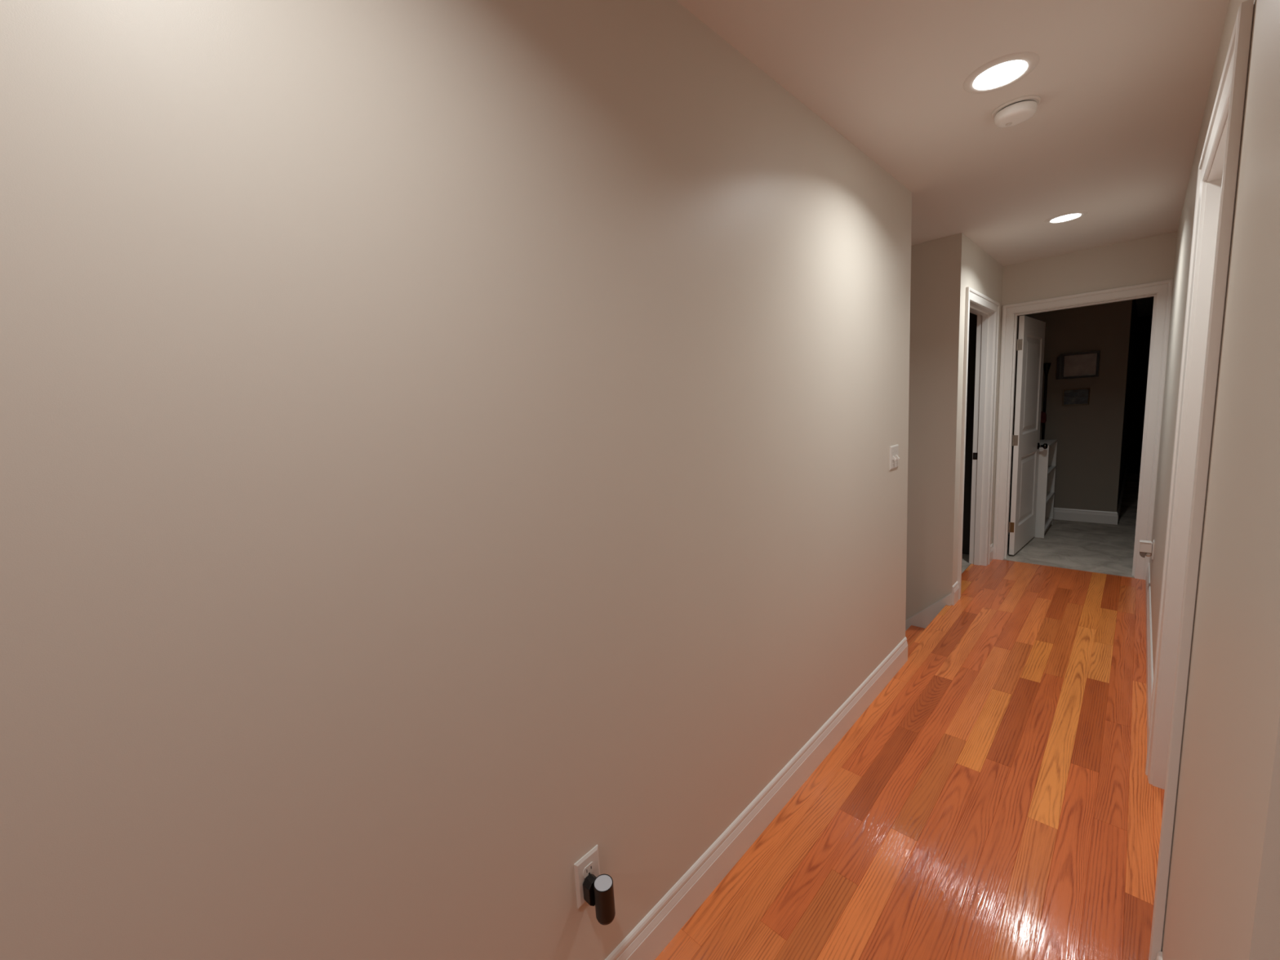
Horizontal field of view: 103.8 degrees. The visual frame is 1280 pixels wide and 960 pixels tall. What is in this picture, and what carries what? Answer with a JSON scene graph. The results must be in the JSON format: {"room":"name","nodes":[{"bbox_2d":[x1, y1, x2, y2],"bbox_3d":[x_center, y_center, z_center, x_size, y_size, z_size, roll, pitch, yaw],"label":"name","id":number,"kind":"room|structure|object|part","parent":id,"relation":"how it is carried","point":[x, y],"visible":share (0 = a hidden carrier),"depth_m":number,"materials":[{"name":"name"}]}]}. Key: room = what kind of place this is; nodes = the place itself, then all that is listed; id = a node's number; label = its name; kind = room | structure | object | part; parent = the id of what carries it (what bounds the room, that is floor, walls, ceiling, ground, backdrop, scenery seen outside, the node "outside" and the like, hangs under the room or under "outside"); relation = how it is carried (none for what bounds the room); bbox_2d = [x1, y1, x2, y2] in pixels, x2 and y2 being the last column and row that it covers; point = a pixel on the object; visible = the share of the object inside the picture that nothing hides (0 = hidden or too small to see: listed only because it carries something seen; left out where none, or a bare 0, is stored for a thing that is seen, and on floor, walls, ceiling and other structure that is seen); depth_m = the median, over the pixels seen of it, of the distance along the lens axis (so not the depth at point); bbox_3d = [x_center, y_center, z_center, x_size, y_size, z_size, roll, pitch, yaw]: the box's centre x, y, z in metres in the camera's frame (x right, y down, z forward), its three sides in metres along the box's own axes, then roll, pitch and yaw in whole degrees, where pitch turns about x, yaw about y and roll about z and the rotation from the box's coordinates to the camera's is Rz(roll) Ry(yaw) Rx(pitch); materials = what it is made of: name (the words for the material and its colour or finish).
{"room":"home hallway","nodes":[
{"label":"home hallway","id":0,"kind":"room"},
{"bbox_2d":[0,0,1003,959],"bbox_3d":[0.260,0.159,1.582,0.115,2.740,7.733,4,11,45],"label":"wall","id":1,"kind":"structure","parent":0,"point":[445,445],"depth_m":0.84,"materials":[{"name":"beige paint"}]},
{"bbox_2d":[573,844,599,908],"bbox_3d":[-0.120,0.925,1.171,0.008,0.114,0.070,4,11,45],"label":"wall outlet","id":2,"kind":"object","parent":1,"relation":"attached to","point":[588,864],"visible":0.78,"depth_m":1.16,"materials":[{"name":"white plastic"}]},
{"bbox_2d":[582,862,595,878],"bbox_3d":[-0.119,0.906,1.166,0.002,0.027,0.034,4,11,45],"label":"receptacle","id":3,"kind":"object","parent":2,"relation":"attached to","point":[588,868],"depth_m":1.16,"materials":[{"name":"white plastic"}]},
{"bbox_2d":[582,873,615,924],"bbox_3d":[-0.090,0.959,1.152,0.065,0.090,0.049,4,11,45],"label":"night light","id":4,"kind":"object","parent":2,"relation":"attached to","point":[598,891],"visible":1,"depth_m":1.13,"materials":[{"name":"black plastic"}]},
{"bbox_2d":[604,636,907,959],"bbox_3d":[-0.435,1.312,0.878,0.014,0.134,5.454,4,11,45],"label":"baseboard","id":5,"kind":"structure","parent":1,"relation":"attached to","point":[649,938],"depth_m":1.65,"materials":[{"name":"white wood"}]},
{"bbox_2d":[888,444,899,470],"bbox_3d":[1.263,-0.113,2.478,0.020,0.116,0.116,4,11,45],"label":"light switch","id":6,"kind":"object","parent":1,"relation":"attached to","point":[894,459],"visible":1,"depth_m":2.47,"materials":[{"name":"white plastic"}]},
{"bbox_2d":[951,581,959,605],"bbox_3d":[2.206,0.791,3.509,0.014,0.134,0.133,4,11,45],"label":"baseboard","id":7,"kind":"structure","parent":1,"relation":"attached to","point":[955,588],"depth_m":3.48,"materials":[{"name":"white wood"}]},
{"bbox_2d":[957,286,999,599],"bbox_3d":[2.505,-0.277,3.805,0.135,2.130,0.994,4,11,45],"label":"door","id":8,"kind":"structure","parent":1,"relation":"in","point":[986,309],"depth_m":4.05,"materials":[{"name":"wood"}]},
{"bbox_3d":[2.772,-0.198,4.150,0.034,0.057,0.003,4,11,45],"label":"strike plate","id":9,"kind":"part","parent":8,"relation":"part of","materials":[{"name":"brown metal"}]},
{"bbox_2d":[989,543,993,563],"bbox_3d":[3.014,0.631,4.314,0.014,0.134,0.180,4,11,45],"label":"baseboard","id":10,"kind":"structure","parent":1,"relation":"attached to","point":[992,544],"depth_m":4.32,"materials":[{"name":"white wood"}]},
{"bbox_2d":[654,559,1164,959],"bbox_3d":[1.216,1.286,0.918,2.500,0.018,7.633,4,11,45],"label":"floor","id":11,"kind":"structure","parent":0,"point":[995,800],"depth_m":1.76,"materials":[{"name":"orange wood"}]},
{"bbox_2d":[905,232,966,620],"bbox_3d":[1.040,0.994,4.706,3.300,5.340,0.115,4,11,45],"label":"wall","id":12,"kind":"structure","parent":0,"point":[938,266],"depth_m":3.39,"materials":[{"name":"beige paint"}]},
{"bbox_2d":[905,592,951,631],"bbox_3d":[1.307,2.126,4.567,2.599,2.869,0.018,4,11,45],"label":"trim","id":13,"kind":"structure","parent":12,"relation":"attached to","point":[922,619],"depth_m":3.58,"materials":[{"name":"white wood"}]},
{"bbox_2d":[675,0,1229,316],"bbox_3d":[2.418,-1.657,3.397,7.000,0.100,14.000,4,11,45],"label":"ceiling","id":14,"kind":"structure","parent":0,"point":[1122,86],"depth_m":1.71,"materials":[{"name":"paint"}]},
{"bbox_2d":[963,51,1039,93],"bbox_3d":[1.131,-1.272,1.578,0.195,0.010,0.195,4,11,45],"label":"recessed light","id":15,"kind":"object","parent":14,"relation":"in","point":[1002,72],"visible":1,"depth_m":1.56,"materials":[{"name":"paint"}]},
{"bbox_2d":[973,60,1026,88],"bbox_3d":[1.131,-1.272,1.578,0.135,0.010,0.135,4,11,45],"label":"diffuser","id":16,"kind":"object","parent":15,"relation":"attached to","point":[1002,73],"depth_m":1.57,"materials":[{"name":"white plastic"}]},
{"bbox_2d":[991,94,1040,127],"bbox_3d":[1.328,-1.294,1.776,0.140,0.044,0.140,4,11,45],"label":"smoke detector","id":17,"kind":"object","parent":14,"relation":"attached to","point":[1016,111],"visible":1,"depth_m":1.74,"materials":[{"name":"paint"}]},
{"bbox_2d":[1044,210,1087,223],"bbox_3d":[2.513,-1.546,2.963,0.195,0.010,0.195,4,11,45],"label":"recessed light","id":18,"kind":"object","parent":14,"relation":"in","point":[1068,216],"visible":1,"depth_m":2.94,"materials":[{"name":"paint"}]},
{"bbox_2d":[1050,213,1080,222],"bbox_3d":[2.513,-1.546,2.963,0.135,0.010,0.135,4,11,45],"label":"diffuser","id":19,"kind":"object","parent":18,"relation":"attached to","point":[1067,217],"depth_m":2.95,"materials":[{"name":"white plastic"}]},
{"bbox_2d":[961,472,1139,577],"bbox_3d":[4.858,0.376,6.027,6.800,0.054,7.261,4,11,45],"label":"floor","id":20,"kind":"structure","parent":0,"point":[1092,547],"depth_m":4.59,"materials":[{"name":"grey tile"}]},
{"bbox_2d":[1008,440,1057,537],"bbox_3d":[4.015,0.064,5.149,0.311,0.901,0.665,4,11,45],"label":"bookcase","id":21,"kind":"object","parent":20,"relation":"on","point":[1047,457],"visible":0.39,"depth_m":4.90,"materials":[{"name":"white wood"}]},
{"bbox_3d":[3.990,-0.372,5.088,0.311,0.018,0.629,4,11,45],"label":"panel","id":22,"kind":"part","parent":21,"relation":"part of","materials":[{"name":"white plastic"}]},
{"bbox_3d":[4.040,0.451,5.201,0.305,0.018,0.629,4,11,45],"label":"shelf","id":23,"kind":"part","parent":21,"relation":"part of","materials":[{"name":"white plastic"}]},
{"bbox_3d":[4.024,0.174,5.162,0.305,0.018,0.629,4,11,45],"label":"shelf","id":24,"kind":"part","parent":21,"relation":"part of","materials":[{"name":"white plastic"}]},
{"bbox_3d":[4.242,0.020,5.375,0.311,0.901,0.018,4,11,45],"label":"panel","id":25,"kind":"part","parent":21,"relation":"part of","materials":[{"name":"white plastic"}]},
{"bbox_3d":[4.008,-0.103,5.124,0.305,0.018,0.629,4,11,45],"label":"shelf","id":26,"kind":"part","parent":21,"relation":"part of","materials":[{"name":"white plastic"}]},
{"bbox_2d":[1040,411,1046,435],"bbox_3d":[4.301,-0.136,5.399,0.067,1.195,0.050,4,11,45],"label":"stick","id":27,"kind":"object","parent":20,"relation":"on","point":[1043,415],"visible":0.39,"depth_m":5.30,"materials":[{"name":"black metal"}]},
{"bbox_2d":[1041,362,1051,439],"bbox_3d":[4.324,-0.389,5.389,0.220,1.696,0.220,4,11,45],"label":"floor lamp","id":28,"kind":"object","parent":20,"relation":"on","point":[1046,366],"visible":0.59,"depth_m":5.31,"materials":[{"name":"black metal"}]},
{"bbox_3d":[4.278,-1.166,5.282,0.072,0.125,0.072,4,11,45],"label":"lamp shade","id":29,"kind":"part","parent":28,"relation":"part of","materials":[{"name":"black metal"}]},
{"bbox_2d":[962,299,1152,554],"bbox_3d":[4.785,-0.863,5.927,6.900,2.440,7.361,4,11,45],"label":"wall","id":30,"kind":"structure","parent":0,"point":[1140,326],"depth_m":6.70,"materials":[{"name":"paint"}]},
{"bbox_2d":[1053,465,1127,524],"bbox_3d":[6.021,0.081,7.003,1.049,0.134,4.184,4,11,45],"label":"baseboard","id":31,"kind":"structure","parent":30,"relation":"attached to","point":[1060,513],"depth_m":5.37,"materials":[{"name":"white wood"}]},
{"bbox_2d":[1012,299,1132,511],"bbox_3d":[4.531,-0.780,5.437,1.035,2.440,0.115,4,11,45],"label":"wall","id":32,"kind":"structure","parent":0,"point":[1089,437],"depth_m":5.23,"materials":[{"name":"paint"}]},
{"bbox_2d":[1062,387,1090,405],"bbox_3d":[4.580,-0.873,5.273,0.215,0.173,0.017,4,11,45],"label":"framed picture","id":33,"kind":"object","parent":32,"relation":"attached to","point":[1071,397],"visible":1,"depth_m":5.27,"materials":[{"name":"brown"}]},
{"bbox_2d":[1055,351,1100,379],"bbox_3d":[4.551,-1.191,5.221,0.333,0.260,0.044,4,11,45],"label":"framed picture","id":34,"kind":"object","parent":32,"relation":"attached to","point":[1083,364],"visible":1,"depth_m":5.22,"materials":[{"name":"black wood"}]},
{"bbox_3d":[4.574,-1.193,5.224,0.269,0.224,0.004,4,11,45],"label":"picture panel","id":35,"kind":"part","parent":34,"relation":"part of","materials":[{"name":"beige paper"}]},
{"bbox_2d":[991,231,1177,544],"bbox_3d":[3.388,-0.503,3.926,1.194,2.440,0.115,4,11,45],"label":"wall","id":36,"kind":"structure","parent":0,"point":[1150,259],"depth_m":3.70,"materials":[{"name":"beige paint"}]},
{"bbox_2d":[993,279,1173,579],"bbox_3d":[3.675,-0.403,4.216,0.955,2.130,0.934,4,11,45],"label":"door","id":37,"kind":"structure","parent":36,"relation":"in","point":[1030,343],"depth_m":4.15,"materials":[{"name":"white wood"}]},
{"bbox_3d":[3.775,-0.317,4.705,0.064,0.064,0.072,-10,10,-41],"label":"knob","id":38,"kind":"part","parent":37,"relation":"part of","materials":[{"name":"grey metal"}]},
{"bbox_2d":[1149,0,1279,959],"bbox_3d":[2.644,-0.121,1.494,1.436,2.440,4.434,4,11,45],"label":"wall","id":39,"kind":"structure","parent":0,"point":[1223,901],"depth_m":0.71,"materials":[{"name":"beige paint"}]},
{"bbox_2d":[1145,563,1153,747],"bbox_3d":[2.832,0.853,2.794,0.014,0.134,2.623,4,11,45],"label":"baseboard","id":40,"kind":"structure","parent":39,"relation":"attached to","point":[1149,668],"depth_m":2.56,"materials":[{"name":"white wood"}]},
{"bbox_2d":[1151,539,1154,559],"bbox_3d":[3.292,0.445,3.222,0.008,0.114,0.070,4,11,45],"label":"wall outlet","id":41,"kind":"object","parent":39,"relation":"attached to","point":[1153,546],"visible":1,"depth_m":3.20,"materials":[{"name":"white plastic"}]},
{"bbox_2d":[1139,539,1152,557],"bbox_3d":[3.269,0.447,3.245,0.061,0.104,0.056,4,11,45],"label":"plug-in air freshener","id":42,"kind":"object","parent":41,"relation":"attached to","point":[1145,547],"visible":1,"depth_m":3.23,"materials":[{"name":"white plastic"}]},
{"bbox_2d":[1155,951,1162,959],"bbox_3d":[1.437,1.269,0.392,1.450,0.134,0.842,4,11,45],"label":"baseboard","id":43,"kind":"structure","parent":39,"relation":"attached to","point":[1159,954],"depth_m":1.17,"materials":[{"name":"white wood"}]},
{"bbox_2d":[1145,0,1254,959],"bbox_3d":[1.548,0.119,1.358,0.135,2.130,0.981,4,11,45],"label":"door","id":44,"kind":"structure","parent":39,"relation":"in","point":[1219,163],"depth_m":1.29,"materials":[{"name":"white wood"}]},
{"bbox_3d":[0.804,3.698,4.703,3.270,0.020,0.970,4,11,45],"label":"floor","id":45,"kind":"structure","parent":0,"visible":0},
{"bbox_2d":[905,625,924,648],"bbox_3d":[1.021,2.015,4.138,2.417,2.284,0.949,4,11,45],"label":"staircase","id":46,"kind":"structure","parent":45,"relation":"on","point":[913,632],"depth_m":3.54,"materials":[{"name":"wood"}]}
]}

